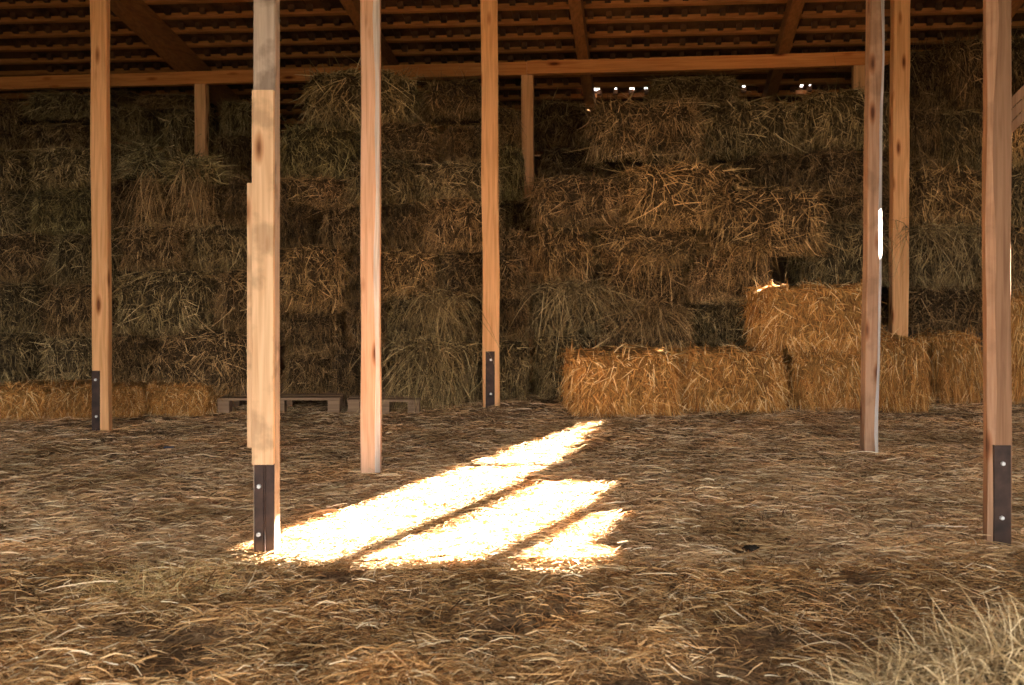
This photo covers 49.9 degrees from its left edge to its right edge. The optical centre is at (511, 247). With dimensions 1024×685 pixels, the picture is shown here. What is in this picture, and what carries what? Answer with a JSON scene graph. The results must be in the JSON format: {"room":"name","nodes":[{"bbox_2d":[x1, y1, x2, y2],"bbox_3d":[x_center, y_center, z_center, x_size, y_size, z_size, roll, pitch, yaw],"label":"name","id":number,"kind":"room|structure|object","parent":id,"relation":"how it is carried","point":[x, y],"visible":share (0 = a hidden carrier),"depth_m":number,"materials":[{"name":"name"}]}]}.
{"room":"hay barn","nodes":[
{"label":"hay barn","id":0,"kind":"room"},
{"bbox_2d":[0,346,1023,684],"bbox_3d":[1.600,1.234,6.000,23.200,0.107,18.000,0,0,0],"label":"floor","id":1,"kind":"structure","parent":0,"point":[742,637],"depth_m":3.97,"materials":[{"name":"plant"}]},
{"bbox_2d":[0,376,58,421],"bbox_3d":[-3.740,1.116,8.283,0.821,0.329,0.724,0,0,-2],"label":"bale","id":2,"kind":"object","parent":1,"relation":"on","point":[26,399],"visible":0.69,"depth_m":8.02},
{"bbox_2d":[0,313,64,382],"bbox_3d":[-4.012,0.775,8.616,0.963,0.589,1.413,0,0,4],"label":"hay bale","id":3,"kind":"object","parent":2,"relation":"on","point":[16,350],"visible":0.62,"depth_m":8.32},
{"bbox_2d":[0,269,57,334],"bbox_3d":[-3.943,0.362,8.853,1.000,0.626,1.406,-1,0,5],"label":"hay bale","id":4,"kind":"object","parent":3,"relation":"on","point":[18,303],"visible":0.55,"depth_m":8.41},
{"bbox_2d":[0,220,58,285],"bbox_3d":[-3.939,0.015,8.900,0.879,0.552,1.342,0,0,-1],"label":"hay bale","id":5,"kind":"object","parent":4,"relation":"on","point":[19,252],"visible":0.73,"depth_m":8.48},
{"bbox_2d":[43,377,91,420],"bbox_3d":[-3.203,1.111,8.286,0.502,0.324,0.732,0,0,-2],"label":"bale","id":6,"kind":"object","parent":1,"relation":"on","point":[70,398],"visible":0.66,"depth_m":8.02},
{"bbox_2d":[90,0,112,431],"bbox_3d":[-2.819,-0.679,7.531,0.139,3.931,0.098,0,0,0],"label":"timber post","id":7,"kind":"object","parent":1,"relation":"on","point":[100,129],"visible":0.87,"depth_m":7.50,"materials":[{"name":"orange wood"}]},
{"bbox_2d":[112,378,156,417],"bbox_3d":[-2.870,1.105,8.325,0.374,0.290,0.698,0,0,-2],"label":"bale","id":8,"kind":"object","parent":1,"relation":"on","point":[127,398],"visible":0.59,"depth_m":8.06},
{"bbox_2d":[90,323,178,383],"bbox_3d":[-2.924,0.756,8.746,0.549,0.655,1.509,0,0,-1],"label":"hay bale","id":9,"kind":"object","parent":8,"relation":"on","point":[129,361],"visible":0.66,"depth_m":8.34},
{"bbox_2d":[112,236,225,339],"bbox_3d":[-2.701,0.293,8.951,1.100,0.818,1.504,0,0,2],"label":"hay bale","id":10,"kind":"object","parent":9,"relation":"on","point":[155,297],"visible":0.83,"depth_m":8.50},
{"bbox_2d":[111,214,211,271],"bbox_3d":[-2.813,-0.060,8.931,0.850,0.502,1.508,0,0,-6],"label":"hay bale","id":11,"kind":"object","parent":10,"relation":"on","point":[150,256],"visible":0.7,"depth_m":8.60},
{"bbox_2d":[88,149,235,266],"bbox_3d":[-2.595,-0.296,8.902,1.007,0.937,1.658,0,0,7],"label":"hay bale","id":12,"kind":"object","parent":11,"relation":"on","point":[185,202],"visible":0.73,"depth_m":8.48},
{"bbox_2d":[111,134,176,180],"bbox_3d":[-2.906,-0.745,8.712,0.686,0.396,0.723,0,0,-21],"label":"tuft","id":13,"kind":"object","parent":12,"relation":"on","point":[145,153],"visible":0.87,"depth_m":8.64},
{"bbox_2d":[138,142,247,185],"bbox_3d":[-2.529,-0.682,8.806,0.797,0.361,0.884,0,0,40],"label":"tuft","id":14,"kind":"object","parent":12,"relation":"on","point":[220,177],"visible":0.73,"depth_m":8.69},
{"bbox_2d":[173,214,282,270],"bbox_3d":[-2.284,-0.101,9.002,0.697,0.602,1.520,0,-1,5],"label":"hay bale","id":15,"kind":"object","parent":10,"relation":"on","point":[232,241],"visible":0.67,"depth_m":8.59},
{"bbox_2d":[211,166,294,229],"bbox_3d":[-2.081,-0.436,9.031,0.738,0.590,1.414,0,0,1],"label":"hay bale","id":16,"kind":"object","parent":15,"relation":"on","point":[236,194],"visible":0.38,"depth_m":8.68},
{"bbox_2d":[206,120,281,179],"bbox_3d":[-2.685,-1.001,11.134,0.711,0.646,1.402,0,0,3],"label":"hay bale","id":17,"kind":"object","parent":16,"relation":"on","point":[239,148],"visible":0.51,"depth_m":10.69},
{"bbox_2d":[155,94,221,165],"bbox_3d":[-3.222,-1.190,11.161,0.692,0.975,1.413,0,1,-3],"label":"hay bale","id":18,"kind":"object","parent":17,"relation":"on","point":[179,129],"visible":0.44,"depth_m":10.72},
{"bbox_2d":[18,530,329,617],"bbox_3d":[-1.177,1.168,4.023,1.212,0.202,0.749,0,0,-5],"label":"pile","id":19,"kind":"object","parent":1,"relation":"on","point":[121,582],"visible":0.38,"depth_m":3.96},
{"bbox_2d":[145,380,235,416],"bbox_3d":[-2.459,1.105,8.389,0.633,0.297,0.744,0,1,4],"label":"bale","id":20,"kind":"object","parent":1,"relation":"on","point":[178,399],"visible":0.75,"depth_m":8.12},
{"bbox_2d":[217,384,349,412],"bbox_3d":[-1.775,1.188,8.725,0.928,0.115,0.850,0,0,-2],"label":"pallet","id":21,"kind":"object","parent":1,"relation":"on","point":[335,402],"visible":0.51,"depth_m":8.32,"materials":[{"name":"brown wood"}]},
{"bbox_2d":[143,320,246,398],"bbox_3d":[-2.349,0.806,8.677,0.974,0.641,1.330,0,0,9],"label":"hay bale","id":22,"kind":"object","parent":21,"relation":"on","point":[218,360],"visible":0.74,"depth_m":8.25},
{"bbox_2d":[197,253,297,334],"bbox_3d":[-2.055,0.319,8.909,0.846,0.728,1.364,0,1,0],"label":"hay bale","id":23,"kind":"object","parent":22,"relation":"on","point":[231,306],"visible":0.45,"depth_m":8.50},
{"bbox_2d":[280,345,333,403],"bbox_3d":[-1.602,0.942,8.962,0.529,0.551,1.352,0,-1,5],"label":"hay bale","id":24,"kind":"object","parent":21,"relation":"on","point":[304,374],"visible":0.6,"depth_m":8.55},
{"bbox_2d":[280,302,346,359],"bbox_3d":[-1.592,0.596,8.890,0.661,0.512,1.410,0,0,2],"label":"hay bale","id":25,"kind":"object","parent":24,"relation":"on","point":[317,333],"visible":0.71,"depth_m":8.54},
{"bbox_2d":[280,214,355,313],"bbox_3d":[-1.576,0.116,9.044,0.802,0.816,1.506,0,0,2],"label":"hay bale","id":26,"kind":"object","parent":25,"relation":"on","point":[318,276],"visible":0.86,"depth_m":8.58},
{"bbox_2d":[280,194,323,249],"bbox_3d":[-1.757,-0.240,9.214,0.475,0.516,1.494,0,0,-2],"label":"hay bale","id":27,"kind":"object","parent":26,"relation":"on","point":[306,234],"visible":0.76,"depth_m":8.88},
{"bbox_2d":[360,0,381,475],"bbox_3d":[-0.791,-0.810,6.162,0.114,4.210,0.104,0,0,0],"label":"timber post","id":28,"kind":"object","parent":1,"relation":"on","point":[370,10],"visible":0.97,"depth_m":6.11,"materials":[{"name":"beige wood"}]},
{"bbox_2d":[347,390,421,414],"bbox_3d":[-0.975,1.207,8.775,0.554,0.115,0.850,0,0,0],"label":"pallet","id":29,"kind":"object","parent":1,"relation":"on","point":[353,401],"visible":0.38,"depth_m":8.35,"materials":[{"name":"brown wood"}]},
{"bbox_2d":[324,315,395,403],"bbox_3d":[-1.229,0.853,9.005,0.647,0.702,1.502,0,0,2],"label":"hay bale","id":30,"kind":"object","parent":29,"relation":"on","point":[341,366],"visible":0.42,"depth_m":8.54},
{"bbox_2d":[341,291,393,349],"bbox_3d":[-1.172,0.549,8.924,0.487,0.498,1.490,0,0,-1],"label":"hay bale","id":31,"kind":"object","parent":30,"relation":"on","point":[353,324],"visible":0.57,"depth_m":8.60},
{"bbox_2d":[343,242,392,301],"bbox_3d":[-1.171,0.155,9.125,0.410,0.546,1.382,0,0,-3],"label":"hay bale","id":32,"kind":"object","parent":31,"relation":"on","point":[354,283],"visible":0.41,"depth_m":8.71},
{"bbox_2d":[305,199,399,254],"bbox_3d":[-1.294,-0.241,9.302,0.795,0.668,1.529,0,-1,0],"label":"hay bale","id":33,"kind":"object","parent":32,"relation":"on","point":[341,220],"visible":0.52,"depth_m":8.89},
{"bbox_2d":[280,170,357,209],"bbox_3d":[-1.666,-0.497,9.371,0.926,0.400,1.343,0,0,-3],"label":"hay bale","id":34,"kind":"object","parent":33,"relation":"on","point":[319,191],"visible":0.62,"depth_m":8.96},
{"bbox_2d":[280,113,360,179],"bbox_3d":[-1.602,-0.914,9.396,0.980,0.707,1.498,0,0,0],"label":"hay bale","id":35,"kind":"object","parent":34,"relation":"on","point":[303,151],"visible":0.79,"depth_m":8.98},
{"bbox_2d":[284,47,441,133],"bbox_3d":[-1.301,-1.351,9.455,1.462,0.778,1.465,0,0,6],"label":"hay bale","id":36,"kind":"object","parent":35,"relation":"on","point":[334,96],"visible":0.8,"depth_m":9.15},
{"bbox_2d":[326,137,426,206],"bbox_3d":[-1.050,-0.637,9.272,0.883,0.576,1.503,0,0,7],"label":"hay bale","id":37,"kind":"object","parent":33,"relation":"on","point":[399,182],"visible":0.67,"depth_m":8.82},
{"bbox_2d":[352,102,449,165],"bbox_3d":[-0.921,-0.964,9.534,0.906,0.561,1.412,0,-1,-3],"label":"hay bale","id":38,"kind":"object","parent":37,"relation":"on","point":[419,138],"visible":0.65,"depth_m":9.10},
{"bbox_2d":[330,323,496,418],"bbox_3d":[-0.798,1.030,8.673,1.331,0.947,1.582,0,0,-17],"label":"hay bale","id":39,"kind":"object","parent":1,"relation":"on","point":[403,368],"visible":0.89,"depth_m":8.43},
{"bbox_2d":[383,276,510,392],"bbox_3d":[-0.577,0.681,8.870,1.151,0.963,1.849,0,0,-4],"label":"hay bale","id":40,"kind":"object","parent":39,"relation":"on","point":[420,315],"visible":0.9,"depth_m":8.59},
{"bbox_2d":[358,227,445,299],"bbox_3d":[-0.829,0.123,9.211,0.747,0.631,1.407,-1,-1,5],"label":"hay bale","id":41,"kind":"object","parent":40,"relation":"on","point":[401,268],"visible":0.7,"depth_m":8.77},
{"bbox_2d":[381,197,426,249],"bbox_3d":[-0.909,-0.255,9.410,0.484,0.548,1.380,0,0,-3],"label":"hay bale","id":42,"kind":"object","parent":41,"relation":"on","point":[401,218],"visible":0.72,"depth_m":8.98},
{"bbox_2d":[480,0,499,407],"bbox_3d":[-0.169,-0.549,8.486,0.153,3.591,0.148,0,0,0],"label":"timber post","id":43,"kind":"object","parent":1,"relation":"on","point":[489,8],"visible":0.87,"depth_m":8.43,"materials":[{"name":"orange wood"}]},
{"bbox_2d":[457,327,538,404],"bbox_3d":[-0.123,0.888,9.092,0.750,0.747,1.365,0,1,3],"label":"hay bale","id":44,"kind":"object","parent":1,"relation":"on","point":[514,361],"visible":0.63,"depth_m":8.69},
{"bbox_2d":[463,276,539,341],"bbox_3d":[-0.142,0.481,9.291,0.753,0.560,1.416,0,0,0],"label":"hay bale","id":45,"kind":"object","parent":44,"relation":"on","point":[506,309],"visible":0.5,"depth_m":8.94},
{"bbox_2d":[424,242,544,299],"bbox_3d":[-0.211,0.130,9.247,1.036,0.569,1.405,0,0,6],"label":"hay bale","id":46,"kind":"object","parent":45,"relation":"on","point":[464,270],"visible":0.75,"depth_m":8.82},
{"bbox_2d":[413,186,511,252],"bbox_3d":[-0.424,-0.263,9.174,0.908,0.609,1.510,0,0,8],"label":"hay bale","id":47,"kind":"object","parent":46,"relation":"on","point":[448,223],"visible":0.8,"depth_m":8.84},
{"bbox_2d":[413,152,515,201],"bbox_3d":[-0.406,-0.611,9.340,0.969,0.488,1.359,0,-1,3],"label":"hay bale","id":48,"kind":"object","parent":47,"relation":"on","point":[455,176],"visible":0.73,"depth_m":8.93},
{"bbox_2d":[434,109,507,166],"bbox_3d":[-0.380,-0.943,9.516,0.728,0.496,1.411,0,0,2],"label":"hay bale","id":49,"kind":"object","parent":48,"relation":"on","point":[465,140],"visible":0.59,"depth_m":9.16},
{"bbox_2d":[412,66,506,128],"bbox_3d":[-0.488,-1.333,9.713,1.071,0.522,1.360,0,0,-5],"label":"hay bale","id":50,"kind":"object","parent":49,"relation":"on","point":[460,98],"visible":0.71,"depth_m":9.37},
{"bbox_2d":[499,280,536,345],"bbox_3d":[0.017,0.464,9.345,0.435,0.664,1.494,0,0,7],"label":"hay bale","id":51,"kind":"object","parent":44,"relation":"on","point":[531,286],"visible":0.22,"depth_m":9.05},
{"bbox_2d":[499,216,538,281],"bbox_3d":[0.009,-0.005,9.464,0.484,0.603,1.342,0,0,-1],"label":"hay bale","id":52,"kind":"object","parent":51,"relation":"on","point":[526,241],"visible":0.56,"depth_m":9.06},
{"bbox_2d":[500,195,554,237],"bbox_3d":[0.179,-0.380,10.447,0.747,0.576,1.504,0,0,6],"label":"hay bale","id":53,"kind":"object","parent":52,"relation":"on","point":[510,206],"visible":0.32,"depth_m":9.99},
{"bbox_2d":[534,134,612,178],"bbox_3d":[0.561,-0.878,10.759,0.865,0.468,1.401,0,0,-2],"label":"hay bale","id":54,"kind":"object","parent":53,"relation":"on","point":[567,160],"visible":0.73,"depth_m":10.32},
{"bbox_2d":[534,88,587,155],"bbox_3d":[0.462,-1.306,11.286,0.779,0.670,1.194,0,0,-10],"label":"hay bale","id":55,"kind":"object","parent":54,"relation":"on","point":[552,121],"visible":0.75,"depth_m":10.91},
{"bbox_2d":[0,390,1023,577],"bbox_3d":[-0.034,1.222,6.930,12.632,0.104,5.727,0,0,0],"label":"barn floor","id":56,"kind":"structure","parent":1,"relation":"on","point":[482,537],"depth_m":5.59,"materials":[{"name":"plant"}]},
{"bbox_2d":[27,322,116,383],"bbox_3d":[-3.370,0.765,8.789,0.755,0.601,1.403,0,0,-1],"label":"hay bale","id":57,"kind":"object","parent":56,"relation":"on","point":[68,358],"visible":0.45,"depth_m":8.34},
{"bbox_2d":[30,272,123,338],"bbox_3d":[-3.337,0.411,8.719,0.738,0.549,1.502,0,0,-1],"label":"hay bale","id":58,"kind":"object","parent":57,"relation":"on","point":[68,303],"visible":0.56,"depth_m":8.38},
{"bbox_2d":[32,219,135,287],"bbox_3d":[-3.376,0.020,8.908,0.760,0.626,1.357,1,-1,-3],"label":"hay bale","id":59,"kind":"object","parent":58,"relation":"on","point":[72,257],"visible":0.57,"depth_m":8.49},
{"bbox_2d":[16,180,121,235],"bbox_3d":[-3.583,-0.353,8.954,0.811,0.518,1.412,0,0,-2],"label":"hay bale","id":60,"kind":"object","parent":59,"relation":"on","point":[72,207],"visible":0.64,"depth_m":8.60},
{"bbox_2d":[12,128,114,190],"bbox_3d":[-3.597,-0.730,9.232,0.785,0.545,1.504,0,0,0],"label":"hay bale","id":61,"kind":"object","parent":60,"relation":"on","point":[69,166],"visible":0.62,"depth_m":8.77},
{"bbox_2d":[9,116,122,152],"bbox_3d":[-3.985,-1.008,9.901,0.883,0.332,1.507,0,0,-3],"label":"hay bale","id":62,"kind":"object","parent":61,"relation":"on","point":[60,134],"visible":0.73,"depth_m":9.57},
{"bbox_2d":[4,85,123,127],"bbox_3d":[-4.072,-1.323,10.234,0.974,0.379,1.355,0,0,2],"label":"hay bale","id":63,"kind":"object","parent":62,"relation":"on","point":[57,105],"visible":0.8,"depth_m":9.83},
{"bbox_2d":[111,86,166,146],"bbox_3d":[-3.678,-1.290,10.926,0.438,0.568,1.502,0,0,1],"label":"hay bale","id":64,"kind":"object","parent":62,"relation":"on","point":[137,119],"visible":0.84,"depth_m":10.52},
{"bbox_2d":[247,0,279,555],"bbox_3d":[-1.016,-1.012,4.492,0.118,4.604,0.117,0,0,0],"label":"timber post","id":65,"kind":"object","parent":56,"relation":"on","point":[263,194],"visible":0.88,"depth_m":4.45,"materials":[{"name":"brown wood"}]},
{"bbox_2d":[857,326,934,413],"bbox_3d":[2.933,0.916,8.563,0.627,0.663,0.731,0,0,-2],"label":"bale","id":66,"kind":"object","parent":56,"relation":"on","point":[903,379],"visible":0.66,"depth_m":8.31},
{"bbox_2d":[0,546,1023,684],"bbox_3d":[-0.010,1.209,3.439,6.134,0.156,2.080,0,0,0],"label":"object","id":67,"kind":"object","parent":1,"relation":"on","point":[396,653],"visible":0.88,"depth_m":3.61,"materials":[{"name":"plant"}]},
{"bbox_2d":[0,451,1023,684],"bbox_3d":[0.005,1.214,4.574,8.571,0.140,4.085,0,0,0],"label":"stalks","id":68,"kind":"object","parent":1,"relation":"on","point":[10,539],"visible":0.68,"depth_m":3.98},
{"bbox_2d":[528,323,603,399],"bbox_3d":[0.451,0.888,9.189,0.798,0.686,1.499,0,0,3],"label":"hay bale","id":69,"kind":"object","parent":1,"relation":"on","point":[542,381],"visible":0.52,"depth_m":8.88},
{"bbox_2d":[504,263,644,386],"bbox_3d":[0.578,0.626,9.262,1.187,1.010,1.710,0,0,8],"label":"hay bale","id":70,"kind":"object","parent":69,"relation":"on","point":[565,306],"visible":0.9,"depth_m":8.91},
{"bbox_2d":[526,213,599,285],"bbox_3d":[0.438,-0.067,9.324,0.687,0.771,1.517,-1,0,1],"label":"hay bale","id":71,"kind":"object","parent":70,"relation":"on","point":[558,246],"visible":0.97,"depth_m":8.92},
{"bbox_2d":[512,149,635,230],"bbox_3d":[0.557,-0.490,9.503,1.151,0.687,1.506,0,0,-2],"label":"hay bale","id":72,"kind":"object","parent":71,"relation":"on","point":[553,199],"visible":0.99,"depth_m":9.04},
{"bbox_2d":[553,337,697,417],"bbox_3d":[0.849,0.982,8.410,1.131,0.597,0.730,0,0,0],"label":"bale","id":73,"kind":"object","parent":1,"relation":"on","point":[639,380],"visible":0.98,"depth_m":8.16},
{"bbox_2d":[688,341,739,346],"bbox_3d":[1.853,0.971,9.327,0.847,0.590,1.506,0,0,2],"label":"hay bale","id":74,"kind":"object","parent":1,"relation":"on","point":[697,341],"visible":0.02,"depth_m":9.39},
{"bbox_2d":[687,289,747,347],"bbox_3d":[1.854,0.543,9.355,0.850,0.632,1.356,0,-1,-2],"label":"hay bale","id":75,"kind":"object","parent":74,"relation":"on","point":[718,313],"visible":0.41,"depth_m":8.94},
{"bbox_2d":[681,246,775,305],"bbox_3d":[1.765,0.182,9.299,0.943,0.566,1.420,0,0,6],"label":"hay bale","id":76,"kind":"object","parent":75,"relation":"on","point":[705,292],"visible":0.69,"depth_m":8.95},
{"bbox_2d":[689,152,852,305],"bbox_3d":[2.103,-0.135,9.331,1.520,1.318,1.560,0,0,-7],"label":"hay bale","id":77,"kind":"object","parent":76,"relation":"on","point":[761,221],"visible":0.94,"depth_m":8.88},
{"bbox_2d":[727,148,807,190],"bbox_3d":[2.243,-0.689,9.724,0.694,0.465,1.495,0,0,-4],"label":"hay bale","id":78,"kind":"object","parent":77,"relation":"on","point":[781,169],"visible":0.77,"depth_m":9.39},
{"bbox_2d":[692,81,819,167],"bbox_3d":[2.143,-1.142,10.059,1.298,0.769,1.365,0,0,-2],"label":"hay bale","id":79,"kind":"object","parent":78,"relation":"on","point":[742,126],"visible":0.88,"depth_m":9.65},
{"bbox_2d":[638,70,758,110],"bbox_3d":[1.758,-1.569,10.696,1.248,0.484,0.714,1,0,5],"label":"hay bale","id":80,"kind":"object","parent":79,"relation":"on","point":[689,86],"visible":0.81,"depth_m":10.48},
{"bbox_2d":[673,337,799,413],"bbox_3d":[1.705,0.970,8.576,1.010,0.606,0.703,0,0,5],"label":"bale","id":81,"kind":"object","parent":1,"relation":"on","point":[739,378],"visible":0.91,"depth_m":8.31},
{"bbox_2d":[778,344,860,412],"bbox_3d":[2.435,0.984,8.693,0.732,0.599,0.750,0,-1,-2],"label":"bale","id":82,"kind":"object","parent":1,"relation":"on","point":[824,380],"visible":0.73,"depth_m":8.42},
{"bbox_2d":[734,271,890,352],"bbox_3d":[2.366,0.495,8.672,1.195,0.631,0.640,0,0,-1],"label":"bale","id":83,"kind":"object","parent":82,"relation":"on","point":[815,315],"visible":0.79,"depth_m":8.42},
{"bbox_2d":[851,65,864,285],"bbox_3d":[3.129,-0.195,9.927,0.115,2.890,0.100,0,0,7],"label":"post","id":84,"kind":"object","parent":1,"relation":"on","point":[858,71],"visible":0.06,"depth_m":9.88,"materials":[{"name":"orange wood"}]},
{"bbox_2d":[527,50,930,74],"bbox_3d":[2.003,-1.694,10.061,3.744,0.131,0.111,0,0,7],"label":"roof beam","id":85,"kind":"structure","parent":84,"relation":"on","point":[826,59],"depth_m":10.05,"materials":[{"name":"brown wood"}]},
{"bbox_2d":[860,0,884,455],"bbox_3d":[2.201,-0.709,6.687,0.150,3.984,0.094,0,0,0],"label":"timber post","id":86,"kind":"object","parent":1,"relation":"on","point":[875,27],"visible":0.99,"depth_m":6.64,"materials":[{"name":"brown wood"}]},
{"bbox_2d":[769,565,1023,684],"bbox_3d":[1.412,1.037,2.774,1.656,0.444,1.247,0,0,14],"label":"clump","id":87,"kind":"object","parent":1,"relation":"on","point":[996,657],"visible":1,"depth_m":2.82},
{"bbox_2d":[888,0,909,336],"bbox_3d":[3.173,-0.412,9.020,0.158,3.409,0.100,0,0,0],"label":"timber post","id":88,"kind":"object","parent":1,"relation":"on","point":[899,98],"visible":0.84,"depth_m":8.97,"materials":[{"name":"orange wood"}]},
{"bbox_2d":[913,322,982,404],"bbox_3d":[3.589,0.921,9.073,0.516,0.688,0.747,0,-1,0],"label":"bale","id":89,"kind":"object","parent":1,"relation":"on","point":[956,362],"visible":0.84,"depth_m":8.80},
{"bbox_2d":[881,274,982,334],"bbox_3d":[3.587,0.406,9.571,1.140,0.648,1.410,0,0,-5],"label":"hay bale","id":90,"kind":"object","parent":89,"relation":"on","point":[942,312],"visible":0.6,"depth_m":9.13},
{"bbox_2d":[883,210,1023,319],"bbox_3d":[3.514,0.123,9.319,1.450,0.981,1.717,0,0,-11],"label":"hay bale","id":91,"kind":"object","parent":90,"relation":"on","point":[939,255],"visible":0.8,"depth_m":9.06},
{"bbox_2d":[882,145,981,228],"bbox_3d":[3.613,-0.572,9.577,1.071,0.816,1.505,0,0,-3],"label":"hay bale","id":92,"kind":"object","parent":91,"relation":"on","point":[940,192],"visible":0.63,"depth_m":9.15},
{"bbox_2d":[882,93,954,167],"bbox_3d":[3.477,-1.050,9.677,0.602,0.734,1.409,0,0,-2],"label":"hay bale","id":93,"kind":"object","parent":92,"relation":"on","point":[925,126],"visible":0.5,"depth_m":9.31},
{"bbox_2d":[884,24,958,111],"bbox_3d":[3.547,-1.590,9.906,0.674,0.828,1.404,0,0,-5],"label":"hay bale","id":94,"kind":"object","parent":93,"relation":"on","point":[926,75],"visible":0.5,"depth_m":9.46},
{"bbox_2d":[924,93,982,169],"bbox_3d":[3.844,-1.004,9.658,0.602,0.709,1.368,0,0,7],"label":"hay bale","id":95,"kind":"object","parent":92,"relation":"on","point":[961,131],"visible":0.6,"depth_m":9.23},
{"bbox_2d":[916,16,982,111],"bbox_3d":[3.891,-1.595,9.661,0.640,0.888,1.354,0,0,-2],"label":"hay bale","id":96,"kind":"object","parent":95,"relation":"on","point":[963,75],"visible":0.59,"depth_m":9.26},
{"bbox_2d":[982,0,1011,548],"bbox_3d":[2.031,-0.960,4.597,0.103,4.477,0.090,0,0,0],"label":"timber post","id":97,"kind":"object","parent":1,"relation":"on","point":[997,61],"visible":0.86,"depth_m":4.57,"materials":[{"name":"brown wood"}]},
{"bbox_2d":[981,281,1023,404],"bbox_3d":[4.275,0.740,9.060,0.750,1.104,0.740,0,0,3],"label":"bale","id":98,"kind":"object","parent":1,"relation":"on","point":[1017,301],"visible":0.33,"depth_m":8.81},
{"label":"hay bale","id":99,"kind":"object","parent":1,"relation":"on","visible":0},
{"bbox_2d":[567,292,724,351],"bbox_3d":[0.961,0.820,9.183,1.555,0.989,1.638,0,1,5],"label":"hay bale","id":100,"kind":"object","parent":99,"relation":"on","point":[653,325],"visible":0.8,"depth_m":8.91},
{"bbox_2d":[592,248,703,313],"bbox_3d":[1.089,0.245,9.402,1.058,0.619,1.415,0,1,5],"label":"hay bale","id":101,"kind":"object","parent":100,"relation":"on","point":[677,284],"visible":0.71,"depth_m":8.97},
{"bbox_2d":[585,215,709,316],"bbox_3d":[1.151,0.137,9.376,1.227,0.935,1.631,0,0,-8],"label":"hay bale","id":102,"kind":"object","parent":101,"relation":"on","point":[616,245],"visible":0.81,"depth_m":9.09},
{"bbox_2d":[593,144,757,230],"bbox_3d":[1.389,-0.538,9.496,1.482,0.826,1.370,0,1,-3],"label":"hay bale","id":103,"kind":"object","parent":102,"relation":"on","point":[659,192],"visible":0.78,"depth_m":9.08},
{"bbox_2d":[562,76,722,168],"bbox_3d":[1.130,-1.129,9.901,1.470,0.794,1.408,1,0,-4],"label":"hay bale","id":104,"kind":"object","parent":103,"relation":"on","point":[664,128],"visible":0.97,"depth_m":9.56},
{"bbox_3d":[2.543,0.890,9.398,1.050,0.712,1.506,0,0,-6],"label":"hay bale","id":105,"kind":"object","parent":1,"relation":"on","visible":0},
{"bbox_2d":[768,255,842,285],"bbox_3d":[2.545,0.454,9.646,1.185,0.796,1.501,0,0,-1],"label":"hay bale","id":106,"kind":"object","parent":105,"relation":"on","point":[799,255],"visible":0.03,"depth_m":9.61},
{"bbox_2d":[779,208,895,286],"bbox_3d":[2.782,-0.013,9.360,1.020,0.696,1.508,0,0,9],"label":"hay bale","id":107,"kind":"object","parent":106,"relation":"on","point":[845,267],"visible":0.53,"depth_m":9.03},
{"bbox_2d":[819,179,888,227],"bbox_3d":[2.991,-0.387,9.776,0.782,0.447,1.352,0,0,-8],"label":"hay bale","id":108,"kind":"object","parent":107,"relation":"on","point":[853,205],"visible":0.44,"depth_m":9.35},
{"bbox_2d":[792,134,888,195],"bbox_3d":[2.848,-0.760,9.820,1.161,0.629,1.499,0,0,-11],"label":"hay bale","id":109,"kind":"object","parent":108,"relation":"on","point":[835,170],"visible":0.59,"depth_m":9.40},
{"bbox_2d":[783,53,889,152],"bbox_3d":[2.912,-1.253,9.951,1.161,0.857,1.507,0,0,-1],"label":"hay bale","id":110,"kind":"object","parent":109,"relation":"on","point":[837,117],"visible":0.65,"depth_m":9.49},
{"bbox_2d":[0,0,1023,155],"bbox_3d":[2.430,-2.907,6.139,19.700,3.556,14.750,0,0,7],"label":"ceiling","id":111,"kind":"structure","parent":0,"point":[309,5],"depth_m":10.26,"materials":[{"name":"wood"}]},
{"bbox_2d":[0,21,1023,51],"bbox_3d":[2.892,-1.958,9.834,19.700,0.055,0.058,0,0,7],"label":"batten","id":112,"kind":"object","parent":111,"relation":"attached to","point":[921,26],"visible":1,"depth_m":10.14,"materials":[{"name":"brown wood"}]},
{"bbox_2d":[29,156,1014,352],"bbox_3d":[3.323,0.063,13.287,19.697,2.414,0.039,0,0,7],"label":"wall","id":113,"kind":"structure","parent":0,"point":[784,262],"depth_m":13.43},
{"bbox_3d":[-7.350,-1.670,7.291,1.834,5.880,14.439,0,0,0],"label":"wall","id":114,"kind":"structure","parent":0,"visible":0},
{"bbox_2d":[0,62,526,90],"bbox_3d":[-3.828,-1.643,10.790,8.000,0.129,0.112,0,0,7],"label":"roof beam","id":115,"kind":"structure","parent":114,"relation":"attached to","point":[505,69],"depth_m":10.62,"materials":[{"name":"brown wood"}]},
{"bbox_2d":[110,0,281,167],"bbox_3d":[-3.663,-2.750,6.805,0.160,3.697,14.646,0,0,7],"label":"rafter","id":116,"kind":"object","parent":115,"relation":"on","point":[137,15],"visible":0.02,"depth_m":10.11,"materials":[{"name":"brown wood"}]},
{"bbox_2d":[0,78,850,98],"bbox_3d":[3.041,-1.670,11.025,19.700,0.055,0.058,0,0,7],"label":"batten","id":117,"kind":"object","parent":116,"relation":"on","point":[810,81],"visible":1,"depth_m":11.29,"materials":[{"name":"brown wood"}]},
{"bbox_2d":[0,0,886,23],"bbox_3d":[2.817,-2.102,9.239,19.700,0.055,0.058,0,0,7],"label":"batten","id":118,"kind":"object","parent":116,"relation":"on","point":[616,3],"visible":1,"depth_m":9.66,"materials":[{"name":"brown wood"}]},
{"bbox_2d":[0,35,1023,64],"bbox_3d":[2.929,-1.886,10.132,19.700,0.055,0.058,0,0,7],"label":"batten","id":119,"kind":"object","parent":116,"relation":"on","point":[853,42],"visible":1,"depth_m":10.48,"materials":[{"name":"brown wood"}]},
{"bbox_2d":[0,7,1023,38],"bbox_3d":[2.854,-2.030,9.537,19.697,0.055,0.058,0,0,7],"label":"batten","id":120,"kind":"object","parent":116,"relation":"on","point":[949,10],"visible":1,"depth_m":9.85,"materials":[{"name":"brown wood"}]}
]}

